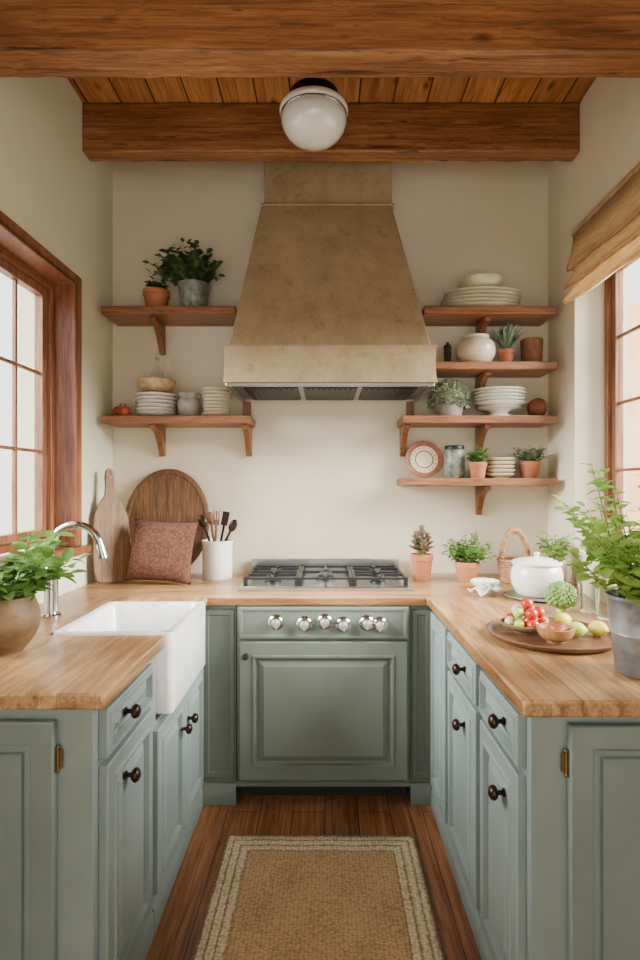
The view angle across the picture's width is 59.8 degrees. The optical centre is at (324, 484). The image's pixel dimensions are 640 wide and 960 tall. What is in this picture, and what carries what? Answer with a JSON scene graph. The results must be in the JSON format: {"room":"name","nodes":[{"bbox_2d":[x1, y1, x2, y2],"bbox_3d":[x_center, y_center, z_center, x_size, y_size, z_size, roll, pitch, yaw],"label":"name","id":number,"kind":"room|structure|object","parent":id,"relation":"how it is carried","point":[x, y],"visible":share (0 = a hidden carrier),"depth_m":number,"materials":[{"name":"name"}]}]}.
{"room":"kitchen","nodes":[
{"label":"kitchen","id":0,"kind":"room"},
{"bbox_2d":[0,77,112,603],"bbox_3d":[-1.310,-0.225,1.045,0.260,3.270,4.490,0,0,0],"label":"wall","id":1,"kind":"structure","parent":0,"point":[49,187],"depth_m":2.61,"materials":[{"name":"paint"}]},
{"bbox_2d":[0,246,53,553],"bbox_3d":[-1.300,-0.330,1.905,0.080,1.200,1.370,0,0,0],"label":"window","id":2,"kind":"structure","parent":1,"relation":"in","point":[20,274],"depth_m":2.52,"materials":[{"name":"brown wood"}]},
{"bbox_2d":[0,210,81,546],"bbox_3d":[-1.250,-0.348,1.903,0.180,1.274,1.505,0,0,0],"label":"trim","id":3,"kind":"structure","parent":1,"relation":"attached to","point":[67,285],"depth_m":2.59,"materials":[{"name":"brown wood"}]},
{"bbox_2d":[0,545,90,565],"bbox_3d":[-1.235,0.307,1.895,0.210,0.036,1.590,0,0,0],"label":"trim","id":4,"kind":"structure","parent":1,"relation":"attached to","point":[82,549],"depth_m":2.53,"materials":[{"name":"brown wood"}]},
{"bbox_2d":[145,788,480,959],"bbox_3d":[0.030,1.460,0.965,2.940,0.100,4.650,0,0,0],"label":"floor","id":5,"kind":"structure","parent":0,"point":[179,927],"depth_m":2.21,"materials":[{"name":"brown wood"}]},
{"bbox_2d":[0,663,153,959],"bbox_3d":[-0.828,0.970,1.514,0.684,0.878,0.443,0,0,0],"label":"base cabinet","id":6,"kind":"object","parent":5,"relation":"on","point":[76,786],"visible":0.98,"depth_m":1.32,"materials":[{"name":"blue paint"}]},
{"bbox_2d":[149,657,203,934],"bbox_3d":[-0.828,0.970,2.091,0.684,0.878,0.700,0,0,0],"label":"base cabinet","id":7,"kind":"object","parent":5,"relation":"on","point":[178,736],"visible":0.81,"depth_m":1.96,"materials":[{"name":"blue paint"}]},
{"bbox_2d":[202,606,240,805],"bbox_3d":[-0.469,0.970,2.762,0.153,0.878,0.636,0,0,0],"label":"base cabinet","id":8,"kind":"object","parent":5,"relation":"on","point":[219,787],"visible":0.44,"depth_m":2.46,"materials":[{"name":"green paint"}]},
{"bbox_2d":[192,835,444,959],"bbox_3d":[-0.020,1.393,1.535,0.744,0.012,1.344,0,0,0],"label":"rug","id":9,"kind":"object","parent":5,"relation":"on","point":[273,897],"visible":1,"depth_m":1.85,"materials":[{"name":"beige wicker"}]},
{"bbox_2d":[236,606,409,794],"bbox_3d":[-0.007,0.970,2.704,0.756,0.878,0.663,0,0,0],"label":"range oven","id":10,"kind":"object","parent":5,"relation":"on","point":[323,692],"visible":1,"depth_m":2.41,"materials":[{"name":"green paint"}]},
{"bbox_2d":[406,606,432,805],"bbox_3d":[0.427,0.970,2.762,0.101,0.878,0.636,0,0,0],"label":"base cabinet","id":11,"kind":"object","parent":5,"relation":"on","point":[419,791],"visible":0.5,"depth_m":2.45,"materials":[{"name":"green paint"}]},
{"bbox_2d":[431,612,450,856],"bbox_3d":[0.836,0.970,2.269,0.768,0.878,0.334,0,0,0],"label":"base cabinet","id":12,"kind":"object","parent":5,"relation":"on","point":[439,631],"visible":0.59,"depth_m":2.22,"materials":[{"name":"blue paint"}]},
{"bbox_2d":[447,632,483,953],"bbox_3d":[0.818,0.970,1.885,0.804,0.878,0.430,0,0,0],"label":"base cabinet","id":13,"kind":"object","parent":5,"relation":"on","point":[464,716],"visible":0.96,"depth_m":1.81,"materials":[{"name":"blue paint"}]},
{"bbox_2d":[479,670,639,959],"bbox_3d":[0.818,0.970,1.470,0.804,0.878,0.396,0,0,0],"label":"base cabinet","id":14,"kind":"object","parent":5,"relation":"on","point":[560,796],"visible":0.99,"depth_m":1.30,"materials":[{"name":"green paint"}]},
{"bbox_2d":[0,573,639,716],"bbox_3d":[0.030,0.510,2.175,2.418,0.040,1.827,0,0,0],"label":"countertop","id":15,"kind":"structure","parent":14,"relation":"on","point":[51,672],"depth_m":1.61,"materials":[{"name":"brown wood"}]},
{"bbox_2d":[0,530,91,656],"bbox_3d":[-0.939,0.307,1.622,0.472,0.366,0.442,0,0,38],"label":"potted plant","id":16,"kind":"object","parent":15,"relation":"on","point":[20,612],"visible":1,"depth_m":1.59,"materials":[{"name":"green plant"}]},
{"bbox_2d":[41,521,108,618],"bbox_3d":[-0.933,0.312,2.074,0.235,0.356,0.129,0,0,-22],"label":"tap","id":17,"kind":"object","parent":15,"relation":"on","point":[51,610],"visible":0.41,"depth_m":2.06,"materials":[{"name":"silver metal"}]},
{"bbox_2d":[92,468,129,582],"bbox_3d":[-1.082,0.199,2.810,0.180,0.574,0.099,0,0,-34],"label":"paddle board","id":18,"kind":"object","parent":15,"relation":"on","point":[110,518],"visible":0.92,"depth_m":2.80,"materials":[{"name":"brown wood"}]},
{"bbox_2d":[53,601,204,713],"bbox_3d":[-0.698,0.618,2.070,0.405,0.265,0.500,0,0,0],"label":"farmhouse sink","id":19,"kind":"object","parent":15,"relation":"in","point":[179,663],"visible":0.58,"depth_m":2.06,"materials":[{"name":"white ceramic"}]},
{"bbox_2d":[125,519,197,584],"bbox_3d":[-0.809,0.328,2.757,0.344,0.318,0.154,0,0,5],"label":"cushion","id":20,"kind":"object","parent":15,"relation":"on","point":[160,551],"visible":1,"depth_m":2.71,"materials":[{"name":"fabric"}]},
{"bbox_2d":[126,469,209,564],"bbox_3d":[-0.855,0.199,3.008,0.460,0.575,0.112,0,0,0],"label":"board","id":21,"kind":"object","parent":15,"relation":"on","point":[165,495],"visible":0.57,"depth_m":3.02,"materials":[{"name":"brown wood"}]},
{"bbox_2d":[201,539,232,580],"bbox_3d":[-0.565,0.390,2.920,0.164,0.200,0.164,0,0,0],"label":"utensil crock","id":22,"kind":"object","parent":15,"relation":"on","point":[216,556],"visible":0.98,"depth_m":2.85,"materials":[{"name":"white ceramic"}]},
{"bbox_2d":[198,515,210,541],"bbox_3d":[-0.598,0.316,2.900,0.126,0.319,0.019,0,0,0],"label":"spoon","id":23,"kind":"object","parent":22,"relation":"in","point":[202,520],"visible":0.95,"depth_m":2.89,"materials":[{"name":"brown wood"}]},
{"bbox_2d":[207,512,213,541],"bbox_3d":[-0.594,0.308,2.950,0.069,0.333,0.019,0,0,0],"label":"spatula","id":24,"kind":"object","parent":22,"relation":"in","point":[209,514],"visible":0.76,"depth_m":2.94,"materials":[{"name":"brown wood"}]},
{"bbox_2d":[213,511,219,541],"bbox_3d":[-0.565,0.304,2.890,0.035,0.340,0.014,0,0,12],"label":"wooden fork","id":25,"kind":"object","parent":22,"relation":"in","point":[215,521],"visible":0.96,"depth_m":2.89,"materials":[{"name":"brown wood"}]},
{"bbox_2d":[220,511,229,540],"bbox_3d":[-0.546,0.306,2.939,0.087,0.338,0.014,0,0,-2],"label":"wooden spatula","id":26,"kind":"object","parent":22,"relation":"in","point":[225,516],"visible":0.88,"depth_m":2.94,"materials":[{"name":"brown wood"}]},
{"bbox_2d":[224,519,237,540],"bbox_3d":[-0.536,0.328,2.920,0.156,0.296,0.019,0,0,0],"label":"wooden spoon","id":27,"kind":"object","parent":22,"relation":"in","point":[233,524],"visible":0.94,"depth_m":2.91,"materials":[{"name":"brown wood"}]},
{"bbox_2d":[238,559,412,590],"bbox_3d":[0.003,0.448,2.820,0.810,0.083,0.510,0,0,0],"label":"gas cooktop","id":28,"kind":"object","parent":15,"relation":"in","point":[265,574],"visible":1,"depth_m":2.73,"materials":[{"name":"metal"}]},
{"bbox_2d":[407,525,435,581],"bbox_3d":[0.497,0.347,2.860,0.136,0.284,0.139,0,0,28],"label":"potted plant","id":29,"kind":"object","parent":15,"relation":"on","point":[421,561],"visible":1,"depth_m":2.83,"materials":[{"name":"ceramic"}]},
{"bbox_2d":[439,530,496,582],"bbox_3d":[0.725,0.361,2.818,0.306,0.258,0.263,0,0,28],"label":"potted plant","id":30,"kind":"object","parent":15,"relation":"on","point":[467,568],"visible":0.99,"depth_m":2.79,"materials":[{"name":"green plant"}]},
{"bbox_2d":[470,578,499,586],"bbox_3d":[0.757,0.469,2.620,0.134,0.042,0.136,0,0,0],"label":"bowl","id":31,"kind":"object","parent":15,"relation":"on","point":[476,582],"visible":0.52,"depth_m":2.61,"materials":[{"name":"white ceramic"}]},
{"bbox_2d":[467,583,503,596],"bbox_3d":[0.715,0.467,2.480,0.127,0.038,0.109,0,0,-29],"label":"napkin","id":32,"kind":"object","parent":15,"relation":"on","point":[487,589],"visible":1,"depth_m":2.45,"materials":[{"name":"white fabric"}]},
{"bbox_2d":[497,527,530,583],"bbox_3d":[0.955,0.351,2.800,0.172,0.276,0.171,0,0,-34],"label":"wicker basket","id":33,"kind":"object","parent":15,"relation":"on","point":[505,565],"visible":0.58,"depth_m":2.79,"materials":[{"name":"beige wicker"}]},
{"bbox_2d":[503,589,545,601],"bbox_3d":[0.925,0.484,2.430,0.280,0.011,0.280,0,0,0],"label":"plate","id":34,"kind":"object","parent":15,"relation":"on","point":[511,593],"visible":0.29,"depth_m":2.40,"materials":[{"name":"grey ceramic"}]},
{"bbox_2d":[510,552,563,597],"bbox_3d":[0.925,0.387,2.430,0.218,0.191,0.218,0,0,0],"label":"tureen","id":35,"kind":"object","parent":34,"relation":"on","point":[531,576],"visible":0.95,"depth_m":2.35,"materials":[{"name":"white ceramic"}]},
{"bbox_2d":[486,617,611,653],"bbox_3d":[0.725,0.478,1.785,0.400,0.020,0.400,0,0,0],"label":"serving tray","id":36,"kind":"object","parent":15,"relation":"on","point":[588,643],"visible":0.62,"depth_m":1.71,"materials":[{"name":"brown wood"}]},
{"bbox_2d":[500,617,551,634],"bbox_3d":[0.665,0.465,1.830,0.170,0.030,0.170,0,0,0],"label":"bowl","id":37,"kind":"object","parent":36,"relation":"on","point":[521,630],"visible":0.48,"depth_m":1.78,"materials":[{"name":"brown wood"}]},
{"bbox_2d":[523,616,528,625],"bbox_3d":[0.664,0.443,1.808,0.040,0.035,0.040,0,0,0],"label":"tomato","id":38,"kind":"object","parent":37,"relation":"in","point":[525,619],"visible":0.3,"depth_m":1.80,"materials":[{"name":"red food"}]},
{"bbox_2d":[521,598,532,609],"bbox_3d":[0.665,0.391,1.830,0.040,0.035,0.040,0,0,0],"label":"tomato","id":39,"kind":"object","parent":38,"relation":"on","point":[526,603],"visible":0.96,"depth_m":1.82,"materials":[{"name":"red food"}]},
{"bbox_2d":[525,608,537,619],"bbox_3d":[0.667,0.417,1.794,0.040,0.035,0.040,0,0,0],"label":"tomato","id":40,"kind":"object","parent":38,"relation":"on","point":[531,614],"visible":1,"depth_m":1.78,"materials":[{"name":"red food"}]},
{"bbox_2d":[536,622,575,643],"bbox_3d":[0.705,0.456,1.700,0.112,0.047,0.112,0,0,0],"label":"fruit bowl","id":41,"kind":"object","parent":36,"relation":"on","point":[552,636],"visible":0.97,"depth_m":1.67,"materials":[{"name":"brown wood"}]},
{"bbox_2d":[554,613,571,623],"bbox_3d":[0.800,0.455,1.870,0.055,0.048,0.054,0,0,25],"label":"lemon","id":42,"kind":"object","parent":36,"relation":"on","point":[563,618],"visible":0.8,"depth_m":1.85,"materials":[{"name":"yellow food"}]},
{"bbox_2d":[567,622,587,636],"bbox_3d":[0.790,0.455,1.750,0.055,0.048,0.054,0,0,-23],"label":"lime","id":43,"kind":"object","parent":36,"relation":"on","point":[581,630],"visible":0.62,"depth_m":1.73,"materials":[{"name":"food"}]},
{"bbox_2d":[588,621,608,636],"bbox_3d":[0.865,0.455,1.760,0.055,0.048,0.054,0,0,17],"label":"lemon","id":44,"kind":"object","parent":36,"relation":"on","point":[597,628],"visible":1,"depth_m":1.74,"materials":[{"name":"yellow food"}]},
{"bbox_2d":[534,531,573,579],"bbox_3d":[1.126,0.359,2.717,0.185,0.262,0.208,0,0,0],"label":"potted plant","id":45,"kind":"object","parent":15,"relation":"on","point":[565,543],"visible":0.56,"depth_m":2.69,"materials":[{"name":"green plant"}]},
{"bbox_2d":[545,580,577,612],"bbox_3d":[0.905,0.428,2.130,0.120,0.122,0.116,0,0,0],"label":"broccoli","id":46,"kind":"object","parent":15,"relation":"on","point":[561,595],"visible":1,"depth_m":2.10,"materials":[{"name":"green food"}]},
{"bbox_2d":[579,582,595,612],"bbox_3d":[1.020,0.434,2.150,0.072,0.110,0.072,0,0,0],"label":"glass tumbler","id":47,"kind":"object","parent":15,"relation":"on","point":[587,604],"visible":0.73,"depth_m":2.12,"materials":[{"name":"white"}]},
{"bbox_2d":[536,463,639,678],"bbox_3d":[0.824,0.205,1.477,0.482,0.568,0.475,0,0,-23],"label":"potted plant","id":48,"kind":"object","parent":15,"relation":"on","point":[623,603],"visible":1,"depth_m":1.42,"materials":[{"name":"green plant"}]},
{"bbox_2d":[595,587,615,619],"bbox_3d":[1.030,0.434,2.040,0.072,0.110,0.072,0,0,0],"label":"glass tumbler","id":49,"kind":"object","parent":15,"relation":"on","point":[600,599],"visible":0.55,"depth_m":2.02,"materials":[{"name":"white"}]},
{"bbox_2d":[113,161,547,572],"bbox_3d":[0.030,-0.225,3.190,2.420,3.270,0.200,0,0,0],"label":"wall","id":50,"kind":"structure","parent":0,"point":[319,480],"depth_m":3.09,"materials":[{"name":"beige paint"}]},
{"bbox_2d":[101,306,236,354],"bbox_3d":[-0.805,-0.820,2.971,0.690,0.200,0.235,0,0,0],"label":"wall shelf","id":51,"kind":"object","parent":50,"relation":"attached to","point":[158,317],"visible":0.88,"depth_m":2.90,"materials":[{"name":"brown wood"}]},
{"bbox_2d":[143,276,169,305],"bbox_3d":[-0.899,-1.008,2.971,0.140,0.176,0.143,0,0,-20],"label":"potted plant","id":52,"kind":"object","parent":51,"relation":"on","point":[157,294],"visible":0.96,"depth_m":2.92,"materials":[{"name":"green plant"}]},
{"bbox_2d":[142,238,224,305],"bbox_3d":[-0.744,-1.101,2.937,0.403,0.363,0.335,0,0,-34],"label":"potted plant","id":53,"kind":"object","parent":51,"relation":"on","point":[192,275],"visible":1,"depth_m":2.91,"materials":[{"name":"green plant"}]},
{"bbox_2d":[101,402,255,456],"bbox_3d":[-0.767,-0.308,2.971,0.765,0.300,0.235,0,0,0],"label":"wall shelf","id":54,"kind":"object","parent":50,"relation":"attached to","point":[158,424],"visible":1,"depth_m":2.88,"materials":[{"name":"brown wood"}]},
{"bbox_2d":[118,403,130,414],"bbox_3d":[-1.050,-0.394,2.912,0.067,0.069,0.067,0,0,22],"label":"pumpkin","id":55,"kind":"object","parent":54,"relation":"on","point":[122,410],"visible":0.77,"depth_m":2.89,"materials":[{"name":"orange food"}]},
{"bbox_2d":[135,411,176,414],"bbox_3d":[-0.902,-0.371,2.972,0.216,0.025,0.216,0,0,25],"label":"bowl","id":56,"kind":"object","parent":54,"relation":"on","point":[137,412],"visible":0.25,"depth_m":2.89,"materials":[{"name":"white ceramic"}]},
{"bbox_2d":[134,407,175,412],"bbox_3d":[-0.906,-0.391,2.972,0.216,0.025,0.216,0,0,22],"label":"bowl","id":57,"kind":"object","parent":56,"relation":"on","point":[138,408],"visible":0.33,"depth_m":2.89,"materials":[{"name":"white ceramic"}]},
{"bbox_2d":[135,403,176,408],"bbox_3d":[-0.901,-0.410,2.972,0.216,0.025,0.216,0,0,9],"label":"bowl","id":58,"kind":"object","parent":57,"relation":"on","point":[141,404],"visible":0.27,"depth_m":2.89,"materials":[{"name":"white ceramic"}]},
{"bbox_2d":[135,399,176,404],"bbox_3d":[-0.901,-0.429,2.972,0.216,0.025,0.216,0,0,-9],"label":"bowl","id":59,"kind":"object","parent":58,"relation":"on","point":[143,400],"visible":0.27,"depth_m":2.89,"materials":[{"name":"white ceramic"}]},
{"bbox_2d":[135,396,176,401],"bbox_3d":[-0.904,-0.449,2.972,0.216,0.025,0.216,0,0,12],"label":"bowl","id":60,"kind":"object","parent":59,"relation":"on","point":[137,397],"visible":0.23,"depth_m":2.89,"materials":[{"name":"white ceramic"}]},
{"bbox_2d":[135,392,176,397],"bbox_3d":[-0.904,-0.469,2.972,0.216,0.025,0.216,0,0,5],"label":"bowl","id":61,"kind":"object","parent":60,"relation":"on","point":[138,393],"visible":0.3,"depth_m":2.89,"materials":[{"name":"white ceramic"}]},
{"bbox_2d":[137,377,175,392],"bbox_3d":[-0.900,-0.522,2.972,0.200,0.072,0.200,0,0,0],"label":"bowl","id":62,"kind":"object","parent":61,"relation":"on","point":[147,384],"visible":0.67,"depth_m":2.90,"materials":[{"name":"beige wood"}]},
{"bbox_2d":[151,353,163,377],"bbox_3d":[-0.895,-0.601,2.972,0.066,0.206,0.066,0,0,0],"label":"glass bottle","id":63,"kind":"object","parent":62,"relation":"in","point":[157,372],"visible":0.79,"depth_m":2.96,"materials":[{"name":"white"}]},
{"bbox_2d":[177,392,200,414],"bbox_3d":[-0.725,-0.426,2.972,0.128,0.135,0.124,0,0,0],"label":"jar","id":64,"kind":"object","parent":54,"relation":"on","point":[188,403],"visible":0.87,"depth_m":2.92,"materials":[{"name":"beige ceramic"}]},
{"bbox_2d":[223,161,437,401],"bbox_3d":[0.024,-1.158,2.839,1.004,1.400,0.498,0,0,0],"label":"range hood","id":65,"kind":"object","parent":50,"relation":"attached to","point":[329,307],"visible":0.93,"depth_m":2.70,"materials":[{"name":"paint"}]},
{"bbox_2d":[397,402,556,456],"bbox_3d":[0.797,-0.308,2.971,0.795,0.300,0.235,0,0,0],"label":"wall shelf","id":66,"kind":"object","parent":50,"relation":"attached to","point":[482,424],"visible":0.87,"depth_m":2.88,"materials":[{"name":"brown wood"}]},
{"bbox_2d":[425,378,471,414],"bbox_3d":[0.664,-0.464,2.974,0.248,0.210,0.252,0,0,0],"label":"potted plant","id":67,"kind":"object","parent":66,"relation":"on","point":[448,397],"visible":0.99,"depth_m":2.91,"materials":[{"name":"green plant"}]},
{"bbox_2d":[476,405,521,414],"bbox_3d":[0.930,-0.386,2.972,0.240,0.054,0.204,0,0,0],"label":"cake stand","id":68,"kind":"object","parent":66,"relation":"on","point":[496,409],"visible":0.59,"depth_m":2.92,"materials":[{"name":"white ceramic"}]},
{"bbox_2d":[473,400,526,406],"bbox_3d":[0.934,-0.427,2.972,0.280,0.023,0.224,0,0,0],"label":"plate","id":69,"kind":"object","parent":68,"relation":"on","point":[490,402],"visible":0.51,"depth_m":2.90,"materials":[{"name":"white ceramic"}]},
{"bbox_2d":[473,396,526,401],"bbox_3d":[0.932,-0.445,2.972,0.280,0.023,0.224,0,0,0],"label":"plate","id":70,"kind":"object","parent":69,"relation":"on","point":[501,397],"visible":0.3,"depth_m":2.88,"materials":[{"name":"white ceramic"}]},
{"bbox_2d":[472,393,525,398],"bbox_3d":[0.930,-0.462,2.972,0.280,0.023,0.224,0,0,0],"label":"plate","id":71,"kind":"object","parent":70,"relation":"on","point":[491,394],"visible":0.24,"depth_m":2.89,"materials":[{"name":"white ceramic"}]},
{"bbox_2d":[473,390,526,395],"bbox_3d":[0.932,-0.479,2.972,0.280,0.023,0.224,0,0,0],"label":"plate","id":72,"kind":"object","parent":71,"relation":"on","point":[487,391],"visible":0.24,"depth_m":2.88,"materials":[{"name":"white ceramic"}]},
{"bbox_2d":[472,386,525,392],"bbox_3d":[0.928,-0.497,2.972,0.280,0.023,0.224,0,0,0],"label":"plate","id":73,"kind":"object","parent":72,"relation":"on","point":[495,387],"visible":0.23,"depth_m":2.88,"materials":[{"name":"white ceramic"}]},
{"bbox_2d":[527,398,547,414],"bbox_3d":[1.135,-0.411,2.972,0.106,0.107,0.107,0,0,0],"label":"decorative ball","id":74,"kind":"object","parent":66,"relation":"on","point":[537,406],"visible":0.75,"depth_m":2.94,"materials":[{"name":"ceramic"}]},
{"bbox_2d":[397,478,556,514],"bbox_3d":[0.797,0.065,2.971,0.795,0.200,0.235,0,0,0],"label":"wall shelf","id":75,"kind":"object","parent":50,"relation":"attached to","point":[482,485],"visible":1,"depth_m":2.85,"materials":[{"name":"brown wood"}]},
{"bbox_2d":[405,441,442,477],"bbox_3d":[0.538,-0.140,3.015,0.206,0.202,0.052,0,0,2],"label":"decorative plate","id":76,"kind":"object","parent":75,"relation":"on","point":[424,459],"visible":1,"depth_m":3.02,"materials":[{"name":"ceramic"}]},
{"bbox_2d":[444,445,464,477],"bbox_3d":[0.697,-0.124,2.992,0.110,0.178,0.110,0,0,0],"label":"jar","id":77,"kind":"object","parent":75,"relation":"on","point":[454,455],"visible":0.93,"depth_m":2.95,"materials":[{"name":"glass"}]},
{"bbox_2d":[466,446,488,477],"bbox_3d":[0.803,-0.120,2.922,0.125,0.170,0.133,0,0,0],"label":"potted plant","id":78,"kind":"object","parent":75,"relation":"on","point":[477,469],"visible":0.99,"depth_m":2.90,"materials":[{"name":"green plant"}]},
{"bbox_2d":[485,473,514,477],"bbox_3d":[0.934,-0.050,2.972,0.156,0.028,0.156,0,0,19],"label":"bowl","id":79,"kind":"object","parent":75,"relation":"on","point":[492,475],"visible":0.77,"depth_m":2.92,"materials":[{"name":"beige ceramic"}]},
{"bbox_2d":[486,469,515,472],"bbox_3d":[0.939,-0.070,2.972,0.156,0.028,0.156,0,0,-6],"label":"bowl","id":80,"kind":"object","parent":79,"relation":"on","point":[487,470],"visible":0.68,"depth_m":2.91,"materials":[{"name":"beige ceramic"}]},
{"bbox_2d":[486,465,514,468],"bbox_3d":[0.934,-0.090,2.972,0.156,0.028,0.156,0,0,8],"label":"bowl","id":81,"kind":"object","parent":80,"relation":"on","point":[488,466],"visible":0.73,"depth_m":2.91,"materials":[{"name":"beige ceramic"}]},
{"bbox_2d":[487,461,515,464],"bbox_3d":[0.937,-0.111,2.972,0.156,0.028,0.156,0,0,-37],"label":"bowl","id":82,"kind":"object","parent":81,"relation":"on","point":[488,462],"visible":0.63,"depth_m":2.91,"materials":[{"name":"beige ceramic"}]},
{"bbox_2d":[485,457,514,460],"bbox_3d":[0.935,-0.132,2.972,0.156,0.028,0.156,0,0,20],"label":"bowl","id":83,"kind":"object","parent":82,"relation":"on","point":[489,458],"visible":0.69,"depth_m":2.91,"materials":[{"name":"beige ceramic"}]},
{"bbox_2d":[511,445,552,477],"bbox_3d":[1.084,-0.124,2.971,0.212,0.177,0.211,0,0,0],"label":"potted plant","id":84,"kind":"object","parent":75,"relation":"on","point":[529,467],"visible":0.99,"depth_m":2.92,"materials":[{"name":"green plant"}]},
{"bbox_2d":[422,306,556,333],"bbox_3d":[0.853,-0.820,2.971,0.685,0.200,0.235,0,0,0],"label":"wall shelf","id":85,"kind":"object","parent":50,"relation":"attached to","point":[481,317],"visible":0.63,"depth_m":2.89,"materials":[{"name":"brown wood"}]},
{"bbox_2d":[445,301,520,305],"bbox_3d":[0.831,-0.933,2.972,0.436,0.025,0.227,0,0,0],"label":"platter","id":86,"kind":"object","parent":85,"relation":"on","point":[476,303],"visible":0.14,"depth_m":2.88,"materials":[{"name":"beige ceramic"}]},
{"bbox_2d":[440,297,520,305],"bbox_3d":[0.829,-0.953,2.972,0.430,0.025,0.223,0,0,0],"label":"platter","id":87,"kind":"object","parent":86,"relation":"on","point":[480,298],"visible":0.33,"depth_m":2.88,"materials":[{"name":"beige ceramic"}]},
{"bbox_2d":[441,294,520,302],"bbox_3d":[0.835,-0.973,2.972,0.423,0.025,0.220,0,0,0],"label":"platter","id":88,"kind":"object","parent":87,"relation":"on","point":[468,295],"visible":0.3,"depth_m":2.88,"materials":[{"name":"beige ceramic"}]},
{"bbox_2d":[443,290,521,298],"bbox_3d":[0.842,-0.993,2.972,0.417,0.025,0.217,0,0,0],"label":"platter","id":89,"kind":"object","parent":88,"relation":"on","point":[519,295],"visible":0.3,"depth_m":2.88,"materials":[{"name":"beige ceramic"}]},
{"bbox_2d":[444,286,520,295],"bbox_3d":[0.841,-1.013,2.972,0.410,0.025,0.213,0,0,0],"label":"platter","id":90,"kind":"object","parent":89,"relation":"on","point":[475,287],"visible":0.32,"depth_m":2.89,"materials":[{"name":"beige ceramic"}]},
{"bbox_2d":[459,273,503,287],"bbox_3d":[0.834,-1.050,2.972,0.230,0.082,0.230,0,0,0],"label":"bowl","id":91,"kind":"object","parent":90,"relation":"on","point":[482,279],"visible":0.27,"depth_m":2.88,"materials":[{"name":"beige ceramic"}]},
{"bbox_2d":[436,361,556,406],"bbox_3d":[0.877,-0.535,2.971,0.635,0.200,0.235,0,0,0],"label":"wall shelf","id":92,"kind":"object","parent":50,"relation":"attached to","point":[481,371],"visible":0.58,"depth_m":2.86,"materials":[{"name":"brown wood"}]},
{"bbox_2d":[444,342,450,360],"bbox_3d":[0.655,-0.701,2.972,0.052,0.130,0.052,0,0,0],"label":"pepper mill","id":93,"kind":"object","parent":92,"relation":"on","point":[447,348],"visible":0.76,"depth_m":2.96,"materials":[{"name":"metal"}]},
{"bbox_2d":[456,333,495,360],"bbox_3d":[0.805,-0.714,2.972,0.206,0.156,0.206,0,0,0],"label":"vase","id":94,"kind":"object","parent":92,"relation":"on","point":[476,346],"visible":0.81,"depth_m":2.90,"materials":[{"name":"beige ceramic"}]},
{"bbox_2d":[488,322,523,360],"bbox_3d":[0.975,-0.751,2.961,0.192,0.231,0.184,0,0,0],"label":"potted plant","id":95,"kind":"object","parent":92,"relation":"on","point":[507,337],"visible":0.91,"depth_m":2.94,"materials":[{"name":"green plant"}]},
{"bbox_2d":[520,337,542,360],"bbox_3d":[1.105,-0.706,2.972,0.116,0.140,0.116,0,0,0],"label":"plant pot","id":96,"kind":"object","parent":92,"relation":"on","point":[532,347],"visible":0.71,"depth_m":2.92,"materials":[{"name":"brown ceramic"}]},
{"bbox_2d":[67,76,596,102],"bbox_3d":[0.030,-1.910,0.965,2.940,0.100,4.650,0,0,0],"label":"ceiling","id":97,"kind":"structure","parent":0,"point":[182,89],"depth_m":2.62,"materials":[{"name":"brown wood"}]},
{"bbox_2d":[279,77,347,150],"bbox_3d":[-0.048,-1.669,2.400,0.298,0.379,0.298,0,0,0],"label":"ceiling light","id":98,"kind":"object","parent":97,"relation":"hanging from","point":[313,114],"visible":0.94,"depth_m":2.31,"materials":[{"name":"white glass"}]},
{"bbox_2d":[0,0,639,78],"bbox_3d":[0.030,-1.648,1.910,2.420,0.422,0.126,0,0,0],"label":"ceiling beam","id":99,"kind":"structure","parent":97,"relation":"attached to","point":[204,39],"depth_m":1.85,"materials":[{"name":"brown wood"}]},
{"bbox_2d":[83,103,579,161],"bbox_3d":[0.030,-1.738,2.745,2.420,0.242,0.096,0,0,0],"label":"ceiling beam","id":100,"kind":"structure","parent":97,"relation":"attached to","point":[135,132],"depth_m":2.70,"materials":[{"name":"brown wood"}]},
{"bbox_2d":[548,77,639,588],"bbox_3d":[1.370,-0.225,1.045,0.260,3.270,4.490,0,0,0],"label":"wall","id":101,"kind":"structure","parent":0,"point":[609,111],"depth_m":2.76,"materials":[{"name":"beige paint"}]},
{"bbox_2d":[563,161,639,303],"bbox_3d":[1.193,-1.040,1.950,0.091,0.394,1.530,0,0,0],"label":"blind","id":102,"kind":"object","parent":101,"relation":"attached to","point":[607,238],"visible":1,"depth_m":2.35,"materials":[{"name":"fabric"}]},
{"bbox_2d":[604,256,639,554],"bbox_3d":[1.425,-0.395,1.980,0.080,1.426,1.556,0,0,0],"label":"window","id":103,"kind":"structure","parent":101,"relation":"in","point":[613,285],"depth_m":2.70,"materials":[{"name":"brown wood"}]},
{"label":"outside","id":104,"kind":"structure","parent":0,"visible":0},
{"bbox_2d":[627,304,639,534],"bbox_3d":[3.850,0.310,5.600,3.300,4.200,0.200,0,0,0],"label":"window pane","id":105,"kind":"structure","parent":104,"point":[633,310],"depth_m":5.50,"materials":[{"name":"glass"}]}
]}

